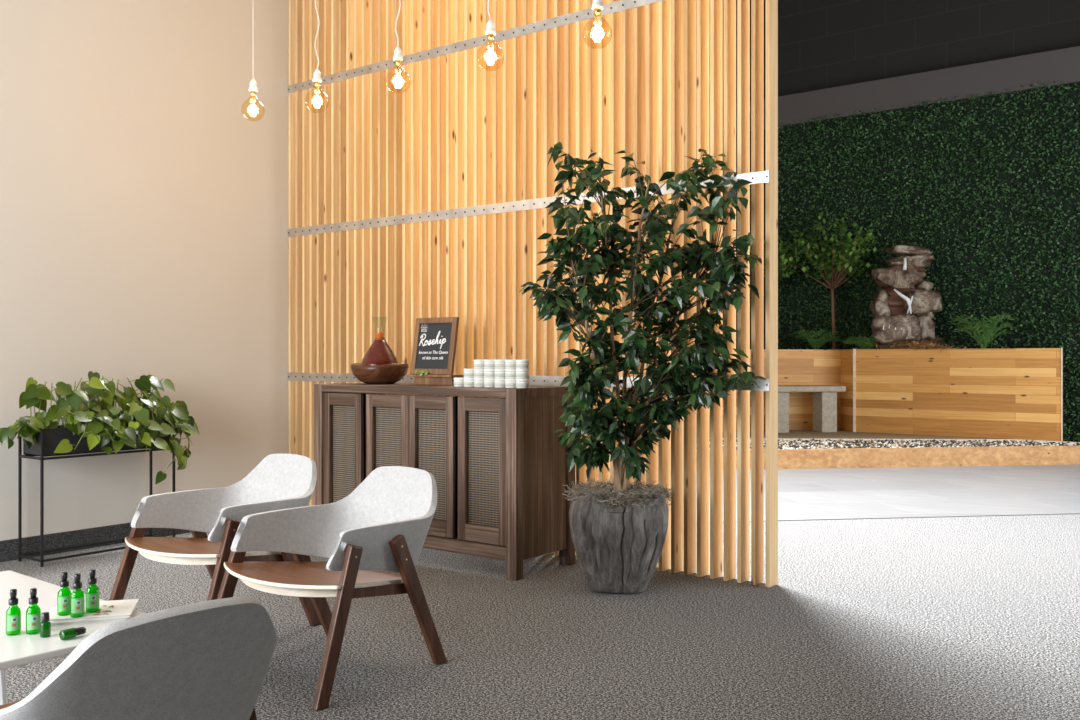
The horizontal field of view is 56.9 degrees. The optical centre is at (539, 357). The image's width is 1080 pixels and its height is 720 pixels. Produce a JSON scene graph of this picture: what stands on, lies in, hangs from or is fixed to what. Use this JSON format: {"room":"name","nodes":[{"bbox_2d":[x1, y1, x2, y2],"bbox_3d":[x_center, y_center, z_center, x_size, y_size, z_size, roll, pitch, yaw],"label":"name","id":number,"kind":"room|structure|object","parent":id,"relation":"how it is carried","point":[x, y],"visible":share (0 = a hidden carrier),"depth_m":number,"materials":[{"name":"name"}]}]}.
{"room":"lobby","nodes":[
{"label":"lobby","id":0,"kind":"room"},
{"bbox_2d":[0,0,287,540],"bbox_3d":[-3.869,-2.300,4.225,0.150,6.800,7.265,0,0,37],"label":"wall","id":1,"kind":"structure","parent":0,"point":[144,209],"depth_m":6.01,"materials":[{"name":"beige paint"}]},
{"bbox_2d":[0,522,190,561],"bbox_3d":[-3.811,1.042,4.168,0.012,0.115,6.845,0,0,37],"label":"baseboard","id":2,"kind":"structure","parent":1,"relation":"attached to","point":[8,548],"depth_m":5.68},
{"bbox_2d":[0,514,1079,719],"bbox_3d":[2.127,1.150,4.598,8.960,0.100,15.100,0,0,37],"label":"floor","id":3,"kind":"structure","parent":0,"point":[976,617],"depth_m":3.96,"materials":[{"name":"carpet"}]},
{"bbox_2d":[0,570,145,704],"bbox_3d":[-1.526,0.891,2.623,1.000,0.422,0.660,0,0,40],"label":"coffee table","id":4,"kind":"object","parent":3,"relation":"on","point":[19,650],"visible":0.42,"depth_m":2.50,"materials":[{"name":"white laminate"}]},
{"bbox_2d":[6,589,20,635],"bbox_3d":[-1.296,0.624,2.451,0.034,0.110,0.034,0,0,-36],"label":"dropper bottle","id":5,"kind":"object","parent":4,"relation":"on","point":[13,613],"visible":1,"depth_m":2.44,"materials":[{"name":"green glass"}]},
{"bbox_2d":[26,588,40,634],"bbox_3d":[-1.251,0.624,2.460,0.034,0.110,0.034,0,0,-36],"label":"dropper bottle","id":6,"kind":"object","parent":4,"relation":"on","point":[33,612],"visible":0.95,"depth_m":2.45,"materials":[{"name":"green glass"}]},
{"bbox_2d":[40,612,50,637],"bbox_3d":[-1.206,0.650,2.429,0.024,0.058,0.024,0,0,37],"label":"dropper bottle","id":7,"kind":"object","parent":4,"relation":"on","point":[45,625],"visible":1,"depth_m":2.42,"materials":[{"name":"green glass"}]},
{"bbox_2d":[59,627,85,639],"bbox_3d":[-1.134,0.667,2.418,0.024,0.024,0.058,0,0,34],"label":"dropper bottle","id":8,"kind":"object","parent":4,"relation":"on","point":[65,634],"visible":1,"depth_m":2.41,"materials":[{"name":"green glass"}]},
{"bbox_2d":[49,607,128,625],"bbox_3d":[-1.190,0.675,2.627,0.204,0.008,0.174,0,0,-18],"label":"booklet","id":9,"kind":"object","parent":4,"relation":"on","point":[63,623],"visible":0.29,"depth_m":2.55,"materials":[{"name":"white paper"}]},
{"bbox_2d":[49,599,138,621],"bbox_3d":[-1.181,0.666,2.635,0.204,0.011,0.174,0,0,-15],"label":"booklet","id":10,"kind":"object","parent":9,"relation":"on","point":[113,608],"visible":0.73,"depth_m":2.60,"materials":[{"name":"white paper"}]},
{"bbox_2d":[57,572,70,615],"bbox_3d":[-1.230,0.609,2.576,0.034,0.110,0.034,0,0,-34],"label":"spray bottle","id":11,"kind":"object","parent":10,"relation":"on","point":[63,596],"visible":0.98,"depth_m":2.57,"materials":[{"name":"green glass"}]},
{"bbox_2d":[70,573,84,617],"bbox_3d":[-1.187,0.609,2.557,0.034,0.110,0.034,0,0,-33],"label":"spray bottle","id":12,"kind":"object","parent":10,"relation":"on","point":[77,598],"visible":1,"depth_m":2.55,"materials":[{"name":"green glass"}]},
{"bbox_2d":[85,569,98,612],"bbox_3d":[-1.171,0.609,2.607,0.034,0.110,0.034,0,0,-33],"label":"spray bottle","id":13,"kind":"object","parent":10,"relation":"on","point":[92,591],"visible":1,"depth_m":2.60,"materials":[{"name":"green glass"}]},
{"bbox_2d":[0,371,198,566],"bbox_3d":[-2.440,0.587,5.544,0.443,1.027,1.175,0,0,37],"label":"pothos","id":14,"kind":"object","parent":3,"relation":"on","point":[93,425],"visible":1,"depth_m":5.46,"materials":[{"name":"green plant"}]},
{"bbox_2d":[0,596,276,719],"bbox_3d":[-0.864,0.760,1.912,0.722,0.680,0.652,0,0,41],"label":"lounge chair","id":15,"kind":"object","parent":3,"relation":"on","point":[211,659],"visible":1,"depth_m":1.69,"materials":[{"name":"grey fabric"}]},
{"bbox_2d":[109,454,320,625],"bbox_3d":[-1.292,0.760,4.089,0.652,0.680,0.722,0,0,36],"label":"lounge chair","id":16,"kind":"object","parent":3,"relation":"on","point":[279,481],"visible":0.78,"depth_m":4.12,"materials":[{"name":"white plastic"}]},
{"bbox_2d":[217,466,446,710],"bbox_3d":[-0.731,0.760,3.581,0.652,0.680,0.722,0,0,38],"label":"lounge chair","id":17,"kind":"object","parent":3,"relation":"on","point":[384,523],"visible":0.99,"depth_m":3.56,"materials":[{"name":"grey fabric"}]},
{"bbox_2d":[314,383,574,580],"bbox_3d":[-0.567,0.626,5.573,1.513,0.948,0.510,0,0,37],"label":"sideboard","id":18,"kind":"object","parent":3,"relation":"on","point":[498,466],"visible":0.69,"depth_m":5.19,"materials":[{"name":"brown wood"}]},
{"bbox_2d":[350,363,408,383],"bbox_3d":[-0.940,0.090,5.857,0.336,0.122,0.321,0,0,37],"label":"wooden bowl","id":19,"kind":"object","parent":18,"relation":"on","point":[387,373],"visible":0.94,"depth_m":5.74,"materials":[{"name":"brown wood"}]},
{"bbox_2d":[361,331,398,365],"bbox_3d":[-0.941,-0.074,5.855,0.226,0.335,0.226,0,0,37],"label":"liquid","id":20,"kind":"object","parent":19,"relation":"in","point":[379,352],"visible":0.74,"depth_m":5.79,"materials":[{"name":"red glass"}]},
{"bbox_2d":[407,317,461,384],"bbox_3d":[-0.597,-0.039,5.607,0.340,0.380,0.090,0,0,37],"label":"chalkboard sign","id":21,"kind":"object","parent":18,"relation":"on","point":[435,339],"visible":0.99,"depth_m":5.60,"materials":[{"name":"brown wood"}]},
{"bbox_2d":[415,370,427,375],"bbox_3d":[-0.669,0.084,5.602,0.120,0.030,0.021,0,0,37],"label":"herb sprig","id":22,"kind":"object","parent":21,"relation":"on","point":[423,371],"visible":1,"depth_m":5.60,"materials":[{"name":"green plant"}]},
{"bbox_2d":[454,378,463,386],"bbox_3d":[-0.424,0.128,5.275,0.067,0.047,0.067,0,0,37],"label":"jar","id":23,"kind":"object","parent":18,"relation":"on","point":[458,382],"visible":0.75,"depth_m":5.25,"materials":[{"name":"white"}]},
{"bbox_2d":[464,378,473,386],"bbox_3d":[-0.368,0.128,5.233,0.067,0.047,0.067,0,0,37],"label":"jar","id":24,"kind":"object","parent":18,"relation":"on","point":[468,382],"visible":0.71,"depth_m":5.20,"materials":[{"name":"white"}]},
{"bbox_2d":[464,369,473,377],"bbox_3d":[-0.368,0.080,5.233,0.067,0.047,0.067,0,0,37],"label":"jar","id":25,"kind":"object","parent":24,"relation":"on","point":[468,373],"visible":0.77,"depth_m":5.20,"materials":[{"name":"white"}]},
{"bbox_2d":[474,378,483,386],"bbox_3d":[-0.312,0.128,5.191,0.067,0.047,0.067,0,0,37],"label":"jar","id":26,"kind":"object","parent":18,"relation":"on","point":[478,382],"visible":0.75,"depth_m":5.16,"materials":[{"name":"white"}]},
{"bbox_2d":[474,369,483,377],"bbox_3d":[-0.312,0.080,5.191,0.067,0.047,0.067,0,0,37],"label":"jar","id":27,"kind":"object","parent":26,"relation":"on","point":[478,373],"visible":0.84,"depth_m":5.16,"materials":[{"name":"white"}]},
{"bbox_2d":[474,360,483,368],"bbox_3d":[-0.312,0.032,5.191,0.067,0.047,0.067,0,0,37],"label":"jar","id":28,"kind":"object","parent":27,"relation":"on","point":[478,364],"visible":0.84,"depth_m":5.16,"materials":[{"name":"white"}]},
{"bbox_2d":[484,378,494,386],"bbox_3d":[-0.256,0.128,5.149,0.067,0.047,0.067,0,0,37],"label":"jar","id":29,"kind":"object","parent":18,"relation":"on","point":[488,382],"visible":0.8,"depth_m":5.12,"materials":[{"name":"white ceramic"}]},
{"bbox_2d":[484,369,494,377],"bbox_3d":[-0.256,0.080,5.149,0.067,0.047,0.067,0,0,37],"label":"jar","id":30,"kind":"object","parent":29,"relation":"on","point":[488,373],"visible":0.78,"depth_m":5.12,"materials":[{"name":"white"}]},
{"bbox_2d":[484,360,494,368],"bbox_3d":[-0.256,0.032,5.149,0.067,0.047,0.067,0,0,37],"label":"jar","id":31,"kind":"object","parent":30,"relation":"on","point":[488,364],"visible":0.85,"depth_m":5.12,"materials":[{"name":"white"}]},
{"bbox_2d":[494,378,504,387],"bbox_3d":[-0.201,0.128,5.106,0.067,0.047,0.067,0,0,37],"label":"jar","id":32,"kind":"object","parent":18,"relation":"on","point":[499,382],"visible":0.85,"depth_m":5.08,"materials":[{"name":"white"}]},
{"bbox_2d":[494,369,504,377],"bbox_3d":[-0.201,0.080,5.106,0.067,0.047,0.067,0,0,37],"label":"jar","id":33,"kind":"object","parent":32,"relation":"on","point":[499,373],"visible":0.77,"depth_m":5.08,"materials":[{"name":"white"}]},
{"bbox_2d":[494,360,504,368],"bbox_3d":[-0.201,0.032,5.106,0.067,0.047,0.067,0,0,37],"label":"jar","id":34,"kind":"object","parent":33,"relation":"on","point":[499,364],"visible":0.85,"depth_m":5.08,"materials":[{"name":"white"}]},
{"bbox_2d":[505,378,516,387],"bbox_3d":[-0.145,0.128,5.064,0.067,0.047,0.067,0,0,37],"label":"jar","id":35,"kind":"object","parent":18,"relation":"on","point":[509,382],"visible":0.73,"depth_m":5.04,"materials":[{"name":"white"}]},
{"bbox_2d":[505,369,515,377],"bbox_3d":[-0.145,0.080,5.064,0.067,0.047,0.067,0,0,37],"label":"jar","id":36,"kind":"object","parent":35,"relation":"on","point":[509,373],"visible":0.79,"depth_m":5.04,"materials":[{"name":"white"}]},
{"bbox_2d":[505,360,515,368],"bbox_3d":[-0.145,0.032,5.064,0.067,0.047,0.067,0,0,37],"label":"jar","id":37,"kind":"object","parent":36,"relation":"on","point":[509,364],"visible":0.88,"depth_m":5.04,"materials":[{"name":"white"}]},
{"bbox_2d":[516,379,528,387],"bbox_3d":[-0.089,0.128,5.022,0.067,0.047,0.067,0,0,37],"label":"jar","id":38,"kind":"object","parent":18,"relation":"on","point":[520,383],"visible":0.98,"depth_m":4.99,"materials":[{"name":"white ceramic"}]},
{"bbox_2d":[516,369,528,378],"bbox_3d":[-0.089,0.080,5.022,0.067,0.047,0.067,0,0,37],"label":"jar","id":39,"kind":"object","parent":38,"relation":"on","point":[520,373],"visible":1,"depth_m":4.99,"materials":[{"name":"white"}]},
{"bbox_2d":[516,360,528,368],"bbox_3d":[-0.089,0.032,5.022,0.067,0.047,0.067,0,0,37],"label":"jar","id":40,"kind":"object","parent":39,"relation":"on","point":[520,364],"visible":1,"depth_m":4.99,"materials":[{"name":"white"}]},
{"bbox_2d":[288,0,777,586],"bbox_3d":[-0.298,-1.048,5.861,3.560,4.285,0.104,0,0,37],"label":"screen","id":41,"kind":"object","parent":3,"relation":"on","point":[431,199],"visible":0.73,"depth_m":5.79,"materials":[{"name":"brown wood"}]},
{"bbox_2d":[518,142,765,593],"bbox_3d":[0.470,0.027,4.691,1.138,2.145,0.707,0,0,0],"label":"potted ficus","id":42,"kind":"object","parent":3,"relation":"on","point":[619,531],"visible":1,"depth_m":4.60,"materials":[{"name":"green plant"}]},
{"bbox_2d":[569,488,668,593],"bbox_3d":[0.377,0.863,4.757,0.472,0.475,0.469,0,0,7],"label":"pot","id":43,"kind":"object","parent":42,"relation":"attached to","point":[618,534],"depth_m":4.57,"materials":[{"name":"grey stone"}]},
{"bbox_2d":[696,513,1079,522],"bbox_3d":[4.688,1.098,7.148,11.264,0.004,0.014,0,0,-8],"label":"trim","id":44,"kind":"structure","parent":3,"relation":"on","point":[1066,513],"depth_m":6.86,"materials":[{"name":"grey"}]},
{"bbox_2d":[696,0,1079,109],"bbox_3d":[5.814,-2.300,12.732,12.900,6.800,0.280,0,0,37],"label":"ceiling","id":45,"kind":"structure","parent":0,"point":[823,44],"depth_m":13.36,"materials":[{"name":"black paint"}]},
{"bbox_2d":[696,46,1079,138],"bbox_3d":[5.678,-3.510,12.552,12.900,0.420,0.170,0,0,37],"label":"trim","id":46,"kind":"structure","parent":45,"relation":"attached to","point":[995,76],"depth_m":12.90,"materials":[{"name":"grey"}]},
{"bbox_2d":[696,464,1079,521],"bbox_3d":[3.105,1.150,9.154,12.900,0.100,9.254,0,0,37],"label":"floor","id":47,"kind":"structure","parent":0,"point":[885,492],"depth_m":8.15,"materials":[{"name":"grey stone"}]},
{"bbox_2d":[696,80,1079,441],"bbox_3d":[5.172,-1.121,12.877,11.700,4.511,0.243,0,0,37],"label":"wall","id":48,"kind":"structure","parent":47,"relation":"on","point":[989,185],"depth_m":12.75,"materials":[{"name":"green plant"}]},
{"bbox_2d":[696,430,1079,469],"bbox_3d":[1.904,1.005,11.235,8.334,0.190,2.857,0,0,-8],"label":"garden bed","id":49,"kind":"object","parent":47,"relation":"on","point":[998,455],"visible":0.4,"depth_m":10.12,"materials":[{"name":"brown wood"}]},
{"bbox_2d":[736,385,845,432],"bbox_3d":[3.085,0.642,12.576,1.470,0.585,0.400,0,0,-8],"label":"stone bench","id":50,"kind":"object","parent":49,"relation":"on","point":[824,396],"visible":0.72,"depth_m":12.49,"materials":[{"name":"concrete"}]},
{"bbox_2d":[696,348,1062,440],"bbox_3d":[3.444,0.409,12.168,5.063,1.051,2.940,0,0,37],"label":"planter box","id":51,"kind":"object","parent":49,"relation":"on","point":[1005,393],"visible":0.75,"depth_m":12.00,"materials":[{"name":"brown wood"}]},
{"bbox_2d":[750,227,806,279],"bbox_3d":[3.225,-0.912,13.558,0.814,1.687,0.894,0,0,37],"label":"topiary tree","id":52,"kind":"object","parent":51,"relation":"on","point":[782,251],"visible":0.48,"depth_m":13.43,"materials":[{"name":"green plant"}]},
{"bbox_2d":[793,329,841,349],"bbox_3d":[3.679,-0.241,13.236,0.736,0.306,0.573,0,0,37],"label":"fern","id":53,"kind":"object","parent":51,"relation":"on","point":[812,341],"visible":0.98,"depth_m":13.17,"materials":[{"name":"green plant"}]},
{"bbox_2d":[784,205,876,349],"bbox_3d":[3.875,-1.064,13.206,1.232,1.991,0.865,0,0,37],"label":"topiary tree","id":54,"kind":"object","parent":51,"relation":"on","point":[843,258],"visible":0.99,"depth_m":13.10,"materials":[{"name":"green plant"}]},
{"bbox_2d":[841,336,894,348],"bbox_3d":[4.153,-0.188,12.683,0.749,0.201,0.568,0,0,37],"label":"shrub","id":55,"kind":"object","parent":51,"relation":"in","point":[864,342],"visible":0.81,"depth_m":12.58,"materials":[{"name":"green plant"}]},
{"bbox_2d":[869,245,943,348],"bbox_3d":[4.652,-0.767,12.623,0.922,1.305,0.644,0,0,12],"label":"fountain","id":56,"kind":"object","parent":51,"relation":"on","point":[904,309],"visible":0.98,"depth_m":12.43,"materials":[{"name":"brown stone"}]},
{"bbox_2d":[833,340,1002,352],"bbox_3d":[4.508,-0.130,12.396,2.304,0.241,0.641,0,0,37],"label":"mulch","id":57,"kind":"object","parent":51,"relation":"in","point":[931,345],"visible":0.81,"depth_m":12.21,"materials":[{"name":"brown wood"}]},
{"bbox_2d":[948,313,1018,348],"bbox_3d":[5.271,-0.311,11.871,0.827,0.445,0.576,0,0,37],"label":"fern","id":58,"kind":"object","parent":51,"relation":"in","point":[988,329],"visible":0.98,"depth_m":11.80,"materials":[{"name":"green plant"}]},
{"bbox_2d":[696,438,1079,449],"bbox_3d":[2.658,0.920,10.746,6.667,0.040,1.609,0,0,-8],"label":"pebbles","id":59,"kind":"object","parent":49,"relation":"on","point":[787,444],"visible":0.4,"depth_m":10.64,"materials":[{"name":"grey gravel"}]},
{"bbox_3d":[-0.268,-3.250,1.435,8.960,0.100,7.165,0,0,37],"label":"ceiling","id":60,"kind":"structure","parent":0,"visible":0},
{"bbox_2d":[241,79,263,121],"bbox_3d":[-1.585,-2.254,5.502,0.125,1.892,0.125,0,0,37],"label":"pendant bulb","id":61,"kind":"object","parent":60,"relation":"hanging from","point":[253,89],"visible":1,"depth_m":5.49,"materials":[{"name":"clear glass"}]},
{"bbox_2d":[249,79,257,91],"bbox_3d":[-1.585,-1.508,5.502,0.048,0.068,0.048,0,0,37],"label":"socket","id":62,"kind":"object","parent":61,"relation":"attached to","point":[253,85],"depth_m":5.49,"materials":[{"name":"white ceramic"}]},
{"bbox_2d":[305,0,328,107],"bbox_3d":[-1.190,-2.254,5.316,0.125,1.893,0.125,0,0,37],"label":"pendant bulb","id":63,"kind":"object","parent":60,"relation":"hanging from","point":[317,80],"visible":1,"depth_m":5.31,"materials":[{"name":"clear glass"}]},
{"bbox_2d":[313,69,321,82],"bbox_3d":[-1.190,-1.508,5.316,0.048,0.068,0.048,0,0,37],"label":"socket","id":64,"kind":"object","parent":63,"relation":"attached to","point":[317,75],"depth_m":5.30,"materials":[{"name":"white ceramic"}]},
{"bbox_2d":[385,0,410,93],"bbox_3d":[-0.703,-2.254,4.930,0.125,1.893,0.125,0,0,37],"label":"pendant bulb","id":65,"kind":"object","parent":60,"relation":"hanging from","point":[397,57],"visible":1,"depth_m":4.92,"materials":[{"name":"clear glass"}]},
{"bbox_2d":[393,46,402,60],"bbox_3d":[-0.703,-1.508,4.930,0.048,0.068,0.048,0,0,37],"label":"socket","id":66,"kind":"object","parent":65,"relation":"attached to","point":[397,56],"depth_m":4.91,"materials":[{"name":"white ceramic"}]},
{"bbox_2d":[478,0,503,70],"bbox_3d":[-0.225,-2.254,4.535,0.125,1.893,0.125,0,0,37],"label":"pendant bulb","id":67,"kind":"object","parent":60,"relation":"hanging from","point":[490,32],"visible":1,"depth_m":4.52,"materials":[{"name":"clear glass"}]},
{"bbox_2d":[485,19,495,34],"bbox_3d":[-0.225,-1.508,4.535,0.048,0.068,0.048,0,0,37],"label":"socket","id":68,"kind":"object","parent":67,"relation":"attached to","point":[490,26],"depth_m":4.52,"materials":[{"name":"white ceramic"}]},
{"bbox_2d":[583,0,609,47],"bbox_3d":[0.242,-2.254,4.207,0.125,1.892,0.125,0,0,37],"label":"pendant bulb","id":69,"kind":"object","parent":60,"relation":"hanging from","point":[597,6],"visible":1,"depth_m":4.20,"materials":[{"name":"clear glass"}]},
{"bbox_2d":[592,0,602,9],"bbox_3d":[0.242,-1.508,4.207,0.048,0.068,0.048,0,0,37],"label":"socket","id":70,"kind":"object","parent":69,"relation":"attached to","point":[597,4],"depth_m":4.19,"materials":[{"name":"white ceramic"}]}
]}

